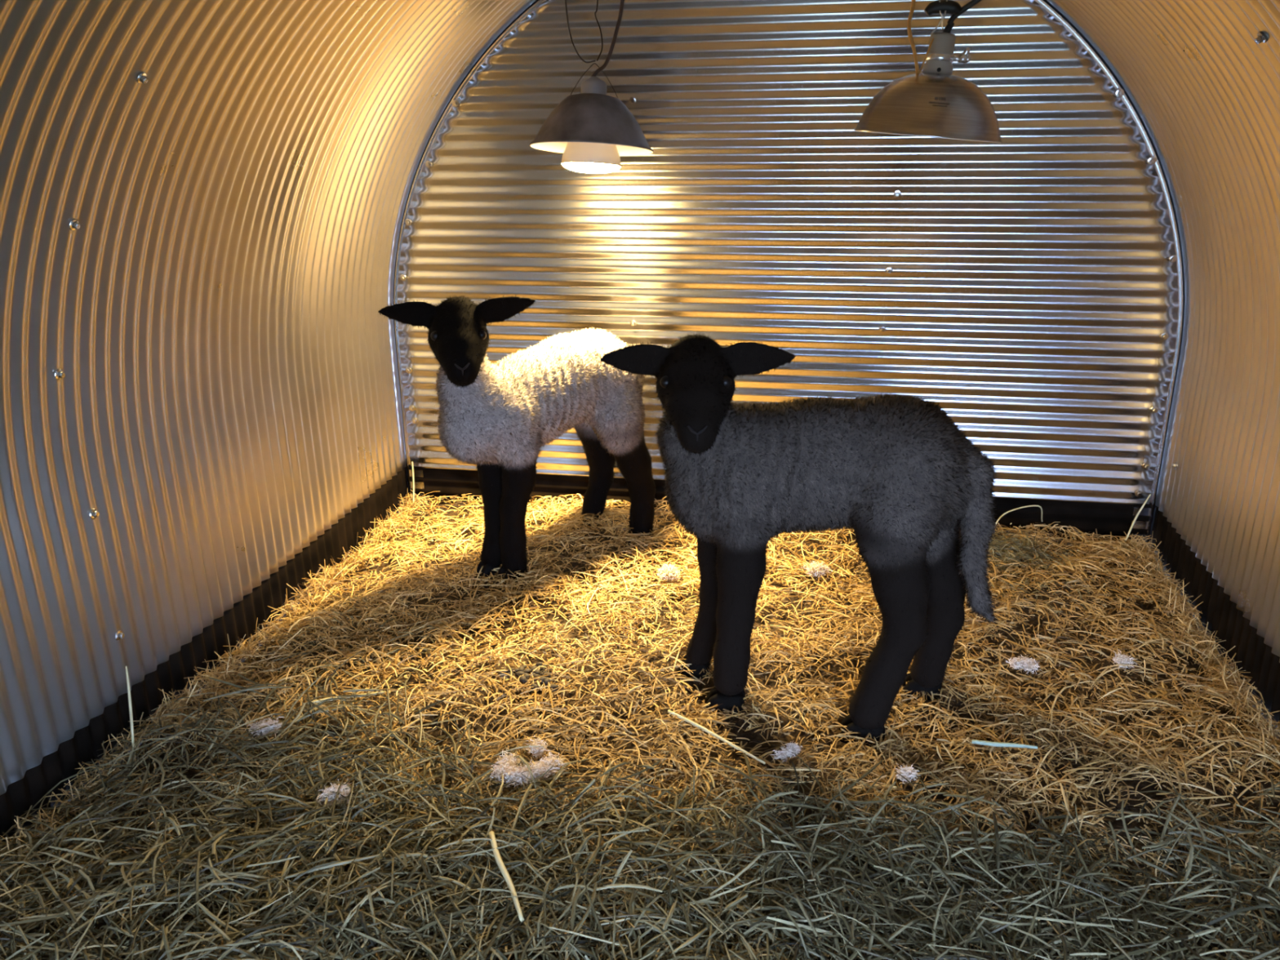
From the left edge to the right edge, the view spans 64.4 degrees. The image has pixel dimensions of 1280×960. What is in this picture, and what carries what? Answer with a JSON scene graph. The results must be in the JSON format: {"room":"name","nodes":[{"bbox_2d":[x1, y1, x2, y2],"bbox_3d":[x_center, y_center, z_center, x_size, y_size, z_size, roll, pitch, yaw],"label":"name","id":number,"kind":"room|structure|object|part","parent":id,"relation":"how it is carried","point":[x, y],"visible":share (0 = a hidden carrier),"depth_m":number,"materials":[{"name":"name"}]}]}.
{"room":"farm building","nodes":[
{"label":"farm building","id":0,"kind":"room"},
{"bbox_2d":[0,0,536,795],"bbox_3d":[-0.585,-0.110,1.099,0.458,1.069,2.489,3,20,10],"label":"wall","id":1,"kind":"structure","parent":0,"point":[202,202],"depth_m":1.49,"materials":[{"name":"silver metal"}]},
{"bbox_2d":[0,466,408,857],"bbox_3d":[-0.800,0.452,1.346,0.009,0.190,2.491,3,20,10],"label":"baseboard","id":2,"kind":"structure","parent":1,"relation":"attached to","point":[86,744],"depth_m":1.68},
{"bbox_2d":[0,502,1279,959],"bbox_3d":[0.037,0.506,1.194,1.692,0.081,2.482,3,20,10],"label":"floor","id":3,"kind":"structure","parent":0,"point":[756,737],"depth_m":1.58,"materials":[{"name":"yellow plant"}]},
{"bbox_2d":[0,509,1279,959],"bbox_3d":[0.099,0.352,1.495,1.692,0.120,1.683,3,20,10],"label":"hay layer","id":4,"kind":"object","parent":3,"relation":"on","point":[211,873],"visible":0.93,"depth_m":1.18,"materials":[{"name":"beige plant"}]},
{"bbox_2d":[314,778,356,807],"bbox_3d":[-0.403,0.416,1.342,0.052,0.034,0.048,-1,20,0],"label":"tuft","id":5,"kind":"object","parent":4,"relation":"on","point":[331,796],"visible":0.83,"depth_m":1.33,"materials":[{"name":"beige"}]},
{"bbox_2d":[488,831,524,921],"bbox_3d":[-0.155,0.455,1.171,0.010,0.008,0.154,-8,21,-19],"label":"stalk","id":6,"kind":"object","parent":4,"relation":"on","point":[498,859],"visible":1,"depth_m":1.17,"materials":[{"name":"beige plant"}]},
{"bbox_2d":[0,489,1279,959],"bbox_3d":[0.112,0.341,1.562,1.687,0.110,1.631,3,20,10],"label":"bedding","id":7,"kind":"object","parent":3,"relation":"on","point":[1211,653],"visible":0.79,"depth_m":1.59,"materials":[{"name":"yellow plant"}]},
{"bbox_2d":[125,666,135,755],"bbox_3d":[-0.722,0.329,1.440,0.004,0.109,0.078,-7,21,-18],"label":"stalk","id":8,"kind":"object","parent":7,"relation":"on","point":[126,669],"visible":0.92,"depth_m":1.44,"materials":[{"name":"beige plant"}]},
{"bbox_2d":[248,715,284,737],"bbox_3d":[-0.545,0.363,1.484,0.061,0.030,0.039,-3,20,-7],"label":"tuft","id":9,"kind":"object","parent":7,"relation":"on","point":[272,728],"visible":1,"depth_m":1.48,"materials":[{"name":"beige"}]},
{"bbox_2d":[303,690,385,706],"bbox_3d":[-0.455,0.336,1.564,0.123,0.013,0.007,-8,21,-20],"label":"stalk","id":10,"kind":"object","parent":7,"relation":"on","point":[317,701],"visible":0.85,"depth_m":1.56,"materials":[{"name":"beige plant"}]},
{"bbox_2d":[411,462,414,503],"bbox_3d":[-0.535,0.006,2.395,0.005,0.096,0.028,0,20,3],"label":"stalk","id":11,"kind":"object","parent":7,"relation":"on","point":[411,462],"visible":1,"depth_m":2.40,"materials":[{"name":"beige plant"}]},
{"bbox_2d":[377,295,657,584],"bbox_3d":[-0.178,-0.098,1.997,0.222,0.571,0.590,15,25,38],"label":"lamb","id":12,"kind":"object","parent":7,"relation":"on","point":[497,417],"visible":0.94,"depth_m":1.93,"materials":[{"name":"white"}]},
{"bbox_2d":[488,747,567,788],"bbox_3d":[-0.156,0.397,1.392,0.111,0.033,0.074,1,20,6],"label":"tuft","id":13,"kind":"object","parent":7,"relation":"on","point":[508,764],"visible":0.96,"depth_m":1.38,"materials":[{"name":"beige"}]},
{"bbox_2d":[497,662,559,691],"bbox_3d":[-0.168,0.313,1.630,0.109,0.015,0.068,12,23,31],"label":"droppings","id":14,"kind":"object","parent":7,"relation":"on","point":[521,670],"visible":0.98,"depth_m":1.63,"materials":[{"name":"black"}]},
{"bbox_2d":[525,734,551,759],"bbox_3d":[-0.144,0.379,1.438,0.037,0.024,0.040,-10,22,-25],"label":"tuft","id":15,"kind":"object","parent":7,"relation":"on","point":[537,751],"visible":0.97,"depth_m":1.43,"materials":[{"name":"beige"}]},
{"bbox_2d":[653,563,681,581],"bbox_3d":[0.052,0.178,1.945,0.062,0.035,0.058,3,20,10],"label":"tuft","id":16,"kind":"object","parent":7,"relation":"on","point":[668,571],"visible":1,"depth_m":1.94,"materials":[{"name":"beige"}]},
{"bbox_2d":[667,709,765,764],"bbox_3d":[0.110,0.369,1.468,0.173,0.019,0.007,15,25,37],"label":"stalk","id":17,"kind":"object","parent":7,"relation":"on","point":[670,712],"visible":0.99,"depth_m":1.47,"materials":[{"name":"beige plant"}]},
{"bbox_2d":[770,740,803,761],"bbox_3d":[0.210,0.387,1.445,0.058,0.021,0.030,-14,24,-32],"label":"tuft","id":18,"kind":"object","parent":7,"relation":"on","point":[793,748],"visible":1,"depth_m":1.44,"materials":[{"name":"beige"}]},
{"bbox_2d":[600,330,998,746],"bbox_3d":[0.234,0.077,1.479,0.570,0.597,0.265,-1,20,-2],"label":"lamb","id":19,"kind":"object","parent":7,"relation":"on","point":[895,471],"visible":1,"depth_m":1.40,"materials":[{"name":"black"}]},
{"bbox_2d":[894,762,919,782],"bbox_3d":[0.362,0.398,1.378,0.036,0.022,0.034,3,20,10],"label":"tuft","id":20,"kind":"object","parent":7,"relation":"on","point":[908,772],"visible":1,"depth_m":1.37,"materials":[{"name":"beige"}]},
{"bbox_2d":[971,739,1037,748],"bbox_3d":[0.512,0.371,1.428,0.087,0.020,0.007,9,22,24],"label":"stalk","id":21,"kind":"object","parent":7,"relation":"on","point":[973,741],"visible":1,"depth_m":1.43,"materials":[{"name":"grey plant"}]},
{"bbox_2d":[990,505,1042,535],"bbox_3d":[0.797,0.088,2.160,0.121,0.068,0.012,-4,20,-8],"label":"stalk","id":22,"kind":"object","parent":7,"relation":"on","point":[998,519],"visible":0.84,"depth_m":2.15,"materials":[{"name":"beige plant"}]},
{"bbox_2d":[1005,654,1045,674],"bbox_3d":[0.617,0.298,1.633,0.049,0.027,0.045,-7,21,-18],"label":"tuft","id":23,"kind":"object","parent":7,"relation":"on","point":[1026,664],"visible":1,"depth_m":1.63,"materials":[{"name":"beige"}]},
{"bbox_2d":[1112,648,1137,671],"bbox_3d":[0.774,0.289,1.629,0.036,0.024,0.040,-8,21,-20],"label":"tuft","id":24,"kind":"object","parent":7,"relation":"on","point":[1123,659],"visible":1,"depth_m":1.62,"materials":[{"name":"beige"}]},
{"bbox_2d":[1124,493,1151,540],"bbox_3d":[1.032,0.077,2.109,0.050,0.096,0.008,-8,21,-20],"label":"stalk","id":25,"kind":"object","parent":7,"relation":"on","point":[1147,499],"visible":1,"depth_m":2.11,"materials":[{"name":"beige plant"}]},
{"bbox_2d":[800,560,833,578],"bbox_3d":[0.343,0.174,1.975,0.055,0.038,0.060,-12,23,-29],"label":"tuft","id":26,"kind":"object","parent":3,"relation":"on","point":[815,568],"visible":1,"depth_m":1.97,"materials":[{"name":"beige"}]},
{"bbox_2d":[396,0,1178,505],"bbox_3d":[0.256,-0.524,2.108,1.662,1.139,0.014,3,20,10],"label":"wall","id":27,"kind":"structure","parent":0,"point":[1024,286],"depth_m":2.09,"materials":[{"name":"silver metal"}]},
{"bbox_2d":[405,458,1156,546],"bbox_3d":[0.266,0.082,2.339,1.692,0.190,0.006,3,20,10],"label":"baseboard","id":28,"kind":"structure","parent":27,"relation":"attached to","point":[1106,518],"depth_m":2.23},
{"bbox_2d":[393,0,1184,546],"bbox_3d":[0.258,-0.475,2.136,1.680,1.275,0.008,3,20,10],"label":"trim","id":29,"kind":"structure","parent":27,"relation":"attached to","point":[1145,511],"depth_m":2.09,"materials":[{"name":"silver metal"}]},
{"bbox_2d":[1046,0,1279,662],"bbox_3d":[0.644,-0.046,0.876,0.458,1.069,2.489,3,20,10],"label":"wall","id":30,"kind":"structure","parent":0,"point":[1202,77],"depth_m":1.69,"materials":[{"name":"silver metal"}]},
{"bbox_2d":[1149,506,1279,737],"bbox_3d":[0.876,0.539,1.042,0.009,0.190,2.490,3,20,10],"label":"baseboard","id":31,"kind":"structure","parent":30,"relation":"attached to","point":[1221,614],"depth_m":1.79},
{"bbox_3d":[0.022,-0.625,0.791,0.803,0.108,2.489,3,20,10],"label":"ceiling","id":32,"kind":"structure","parent":0,"visible":0},
{"bbox_2d":[529,0,653,173],"bbox_3d":[-0.095,-0.801,1.894,0.238,0.441,0.236,15,25,37],"label":"heat lamp","id":33,"kind":"object","parent":32,"relation":"hanging from","point":[592,129],"visible":1,"depth_m":1.89,"materials":[{"name":"metal"}]},
{"bbox_3d":[-0.095,-0.600,1.960,0.114,0.014,0.114,5,12,10],"label":"bulb","id":34,"kind":"part","parent":33,"relation":"part of","materials":[{"name":"white glass"}]},
{"bbox_3d":[-0.091,-0.662,1.947,0.115,0.115,0.115,5,12,10],"label":"bulb","id":35,"kind":"part","parent":33,"relation":"part of","materials":[{"name":"beige glass"}]},
{"bbox_3d":[-0.090,-0.683,1.942,0.238,0.098,0.238,5,12,10],"label":"lamp shade","id":36,"kind":"part","parent":33,"relation":"part of","materials":[{"name":"metal"}]},
{"bbox_2d":[580,76,606,94],"bbox_3d":[-0.087,-0.745,1.929,0.049,0.037,0.049,5,12,10],"label":"socket","id":37,"kind":"object","parent":33,"relation":"attached to","point":[593,85],"depth_m":1.91,"materials":[{"name":"grey"}]},
{"bbox_3d":[-0.056,-0.882,1.868,0.084,0.271,0.011,8,21,23],"label":"cord","id":38,"kind":"part","parent":33,"relation":"part of","materials":[{"name":"brown plastic"}]},
{"bbox_2d":[853,0,1002,142],"bbox_3d":[0.452,-0.714,1.545,0.227,0.384,0.228,-14,24,-33],"label":"heat lamp","id":39,"kind":"object","parent":32,"relation":"hanging from","point":[933,103],"visible":1,"depth_m":1.53,"materials":[{"name":"metal"}]},
{"bbox_3d":[0.457,-0.586,1.591,0.228,0.092,0.228,8,20,9],"label":"lamp shade","id":40,"kind":"part","parent":39,"relation":"part of","materials":[{"name":"metal"}]},
{"bbox_2d":[922,32,955,75],"bbox_3d":[0.461,-0.654,1.566,0.046,0.066,0.046,3,20,10],"label":"socket","id":41,"kind":"object","parent":39,"relation":"attached to","point":[939,59],"depth_m":1.55,"materials":[{"name":"grey"}]},
{"bbox_3d":[0.527,-0.753,1.508,0.125,0.140,0.009,6,21,17],"label":"cord","id":42,"kind":"part","parent":39,"relation":"part of","materials":[{"name":"black rubber"}]}
]}

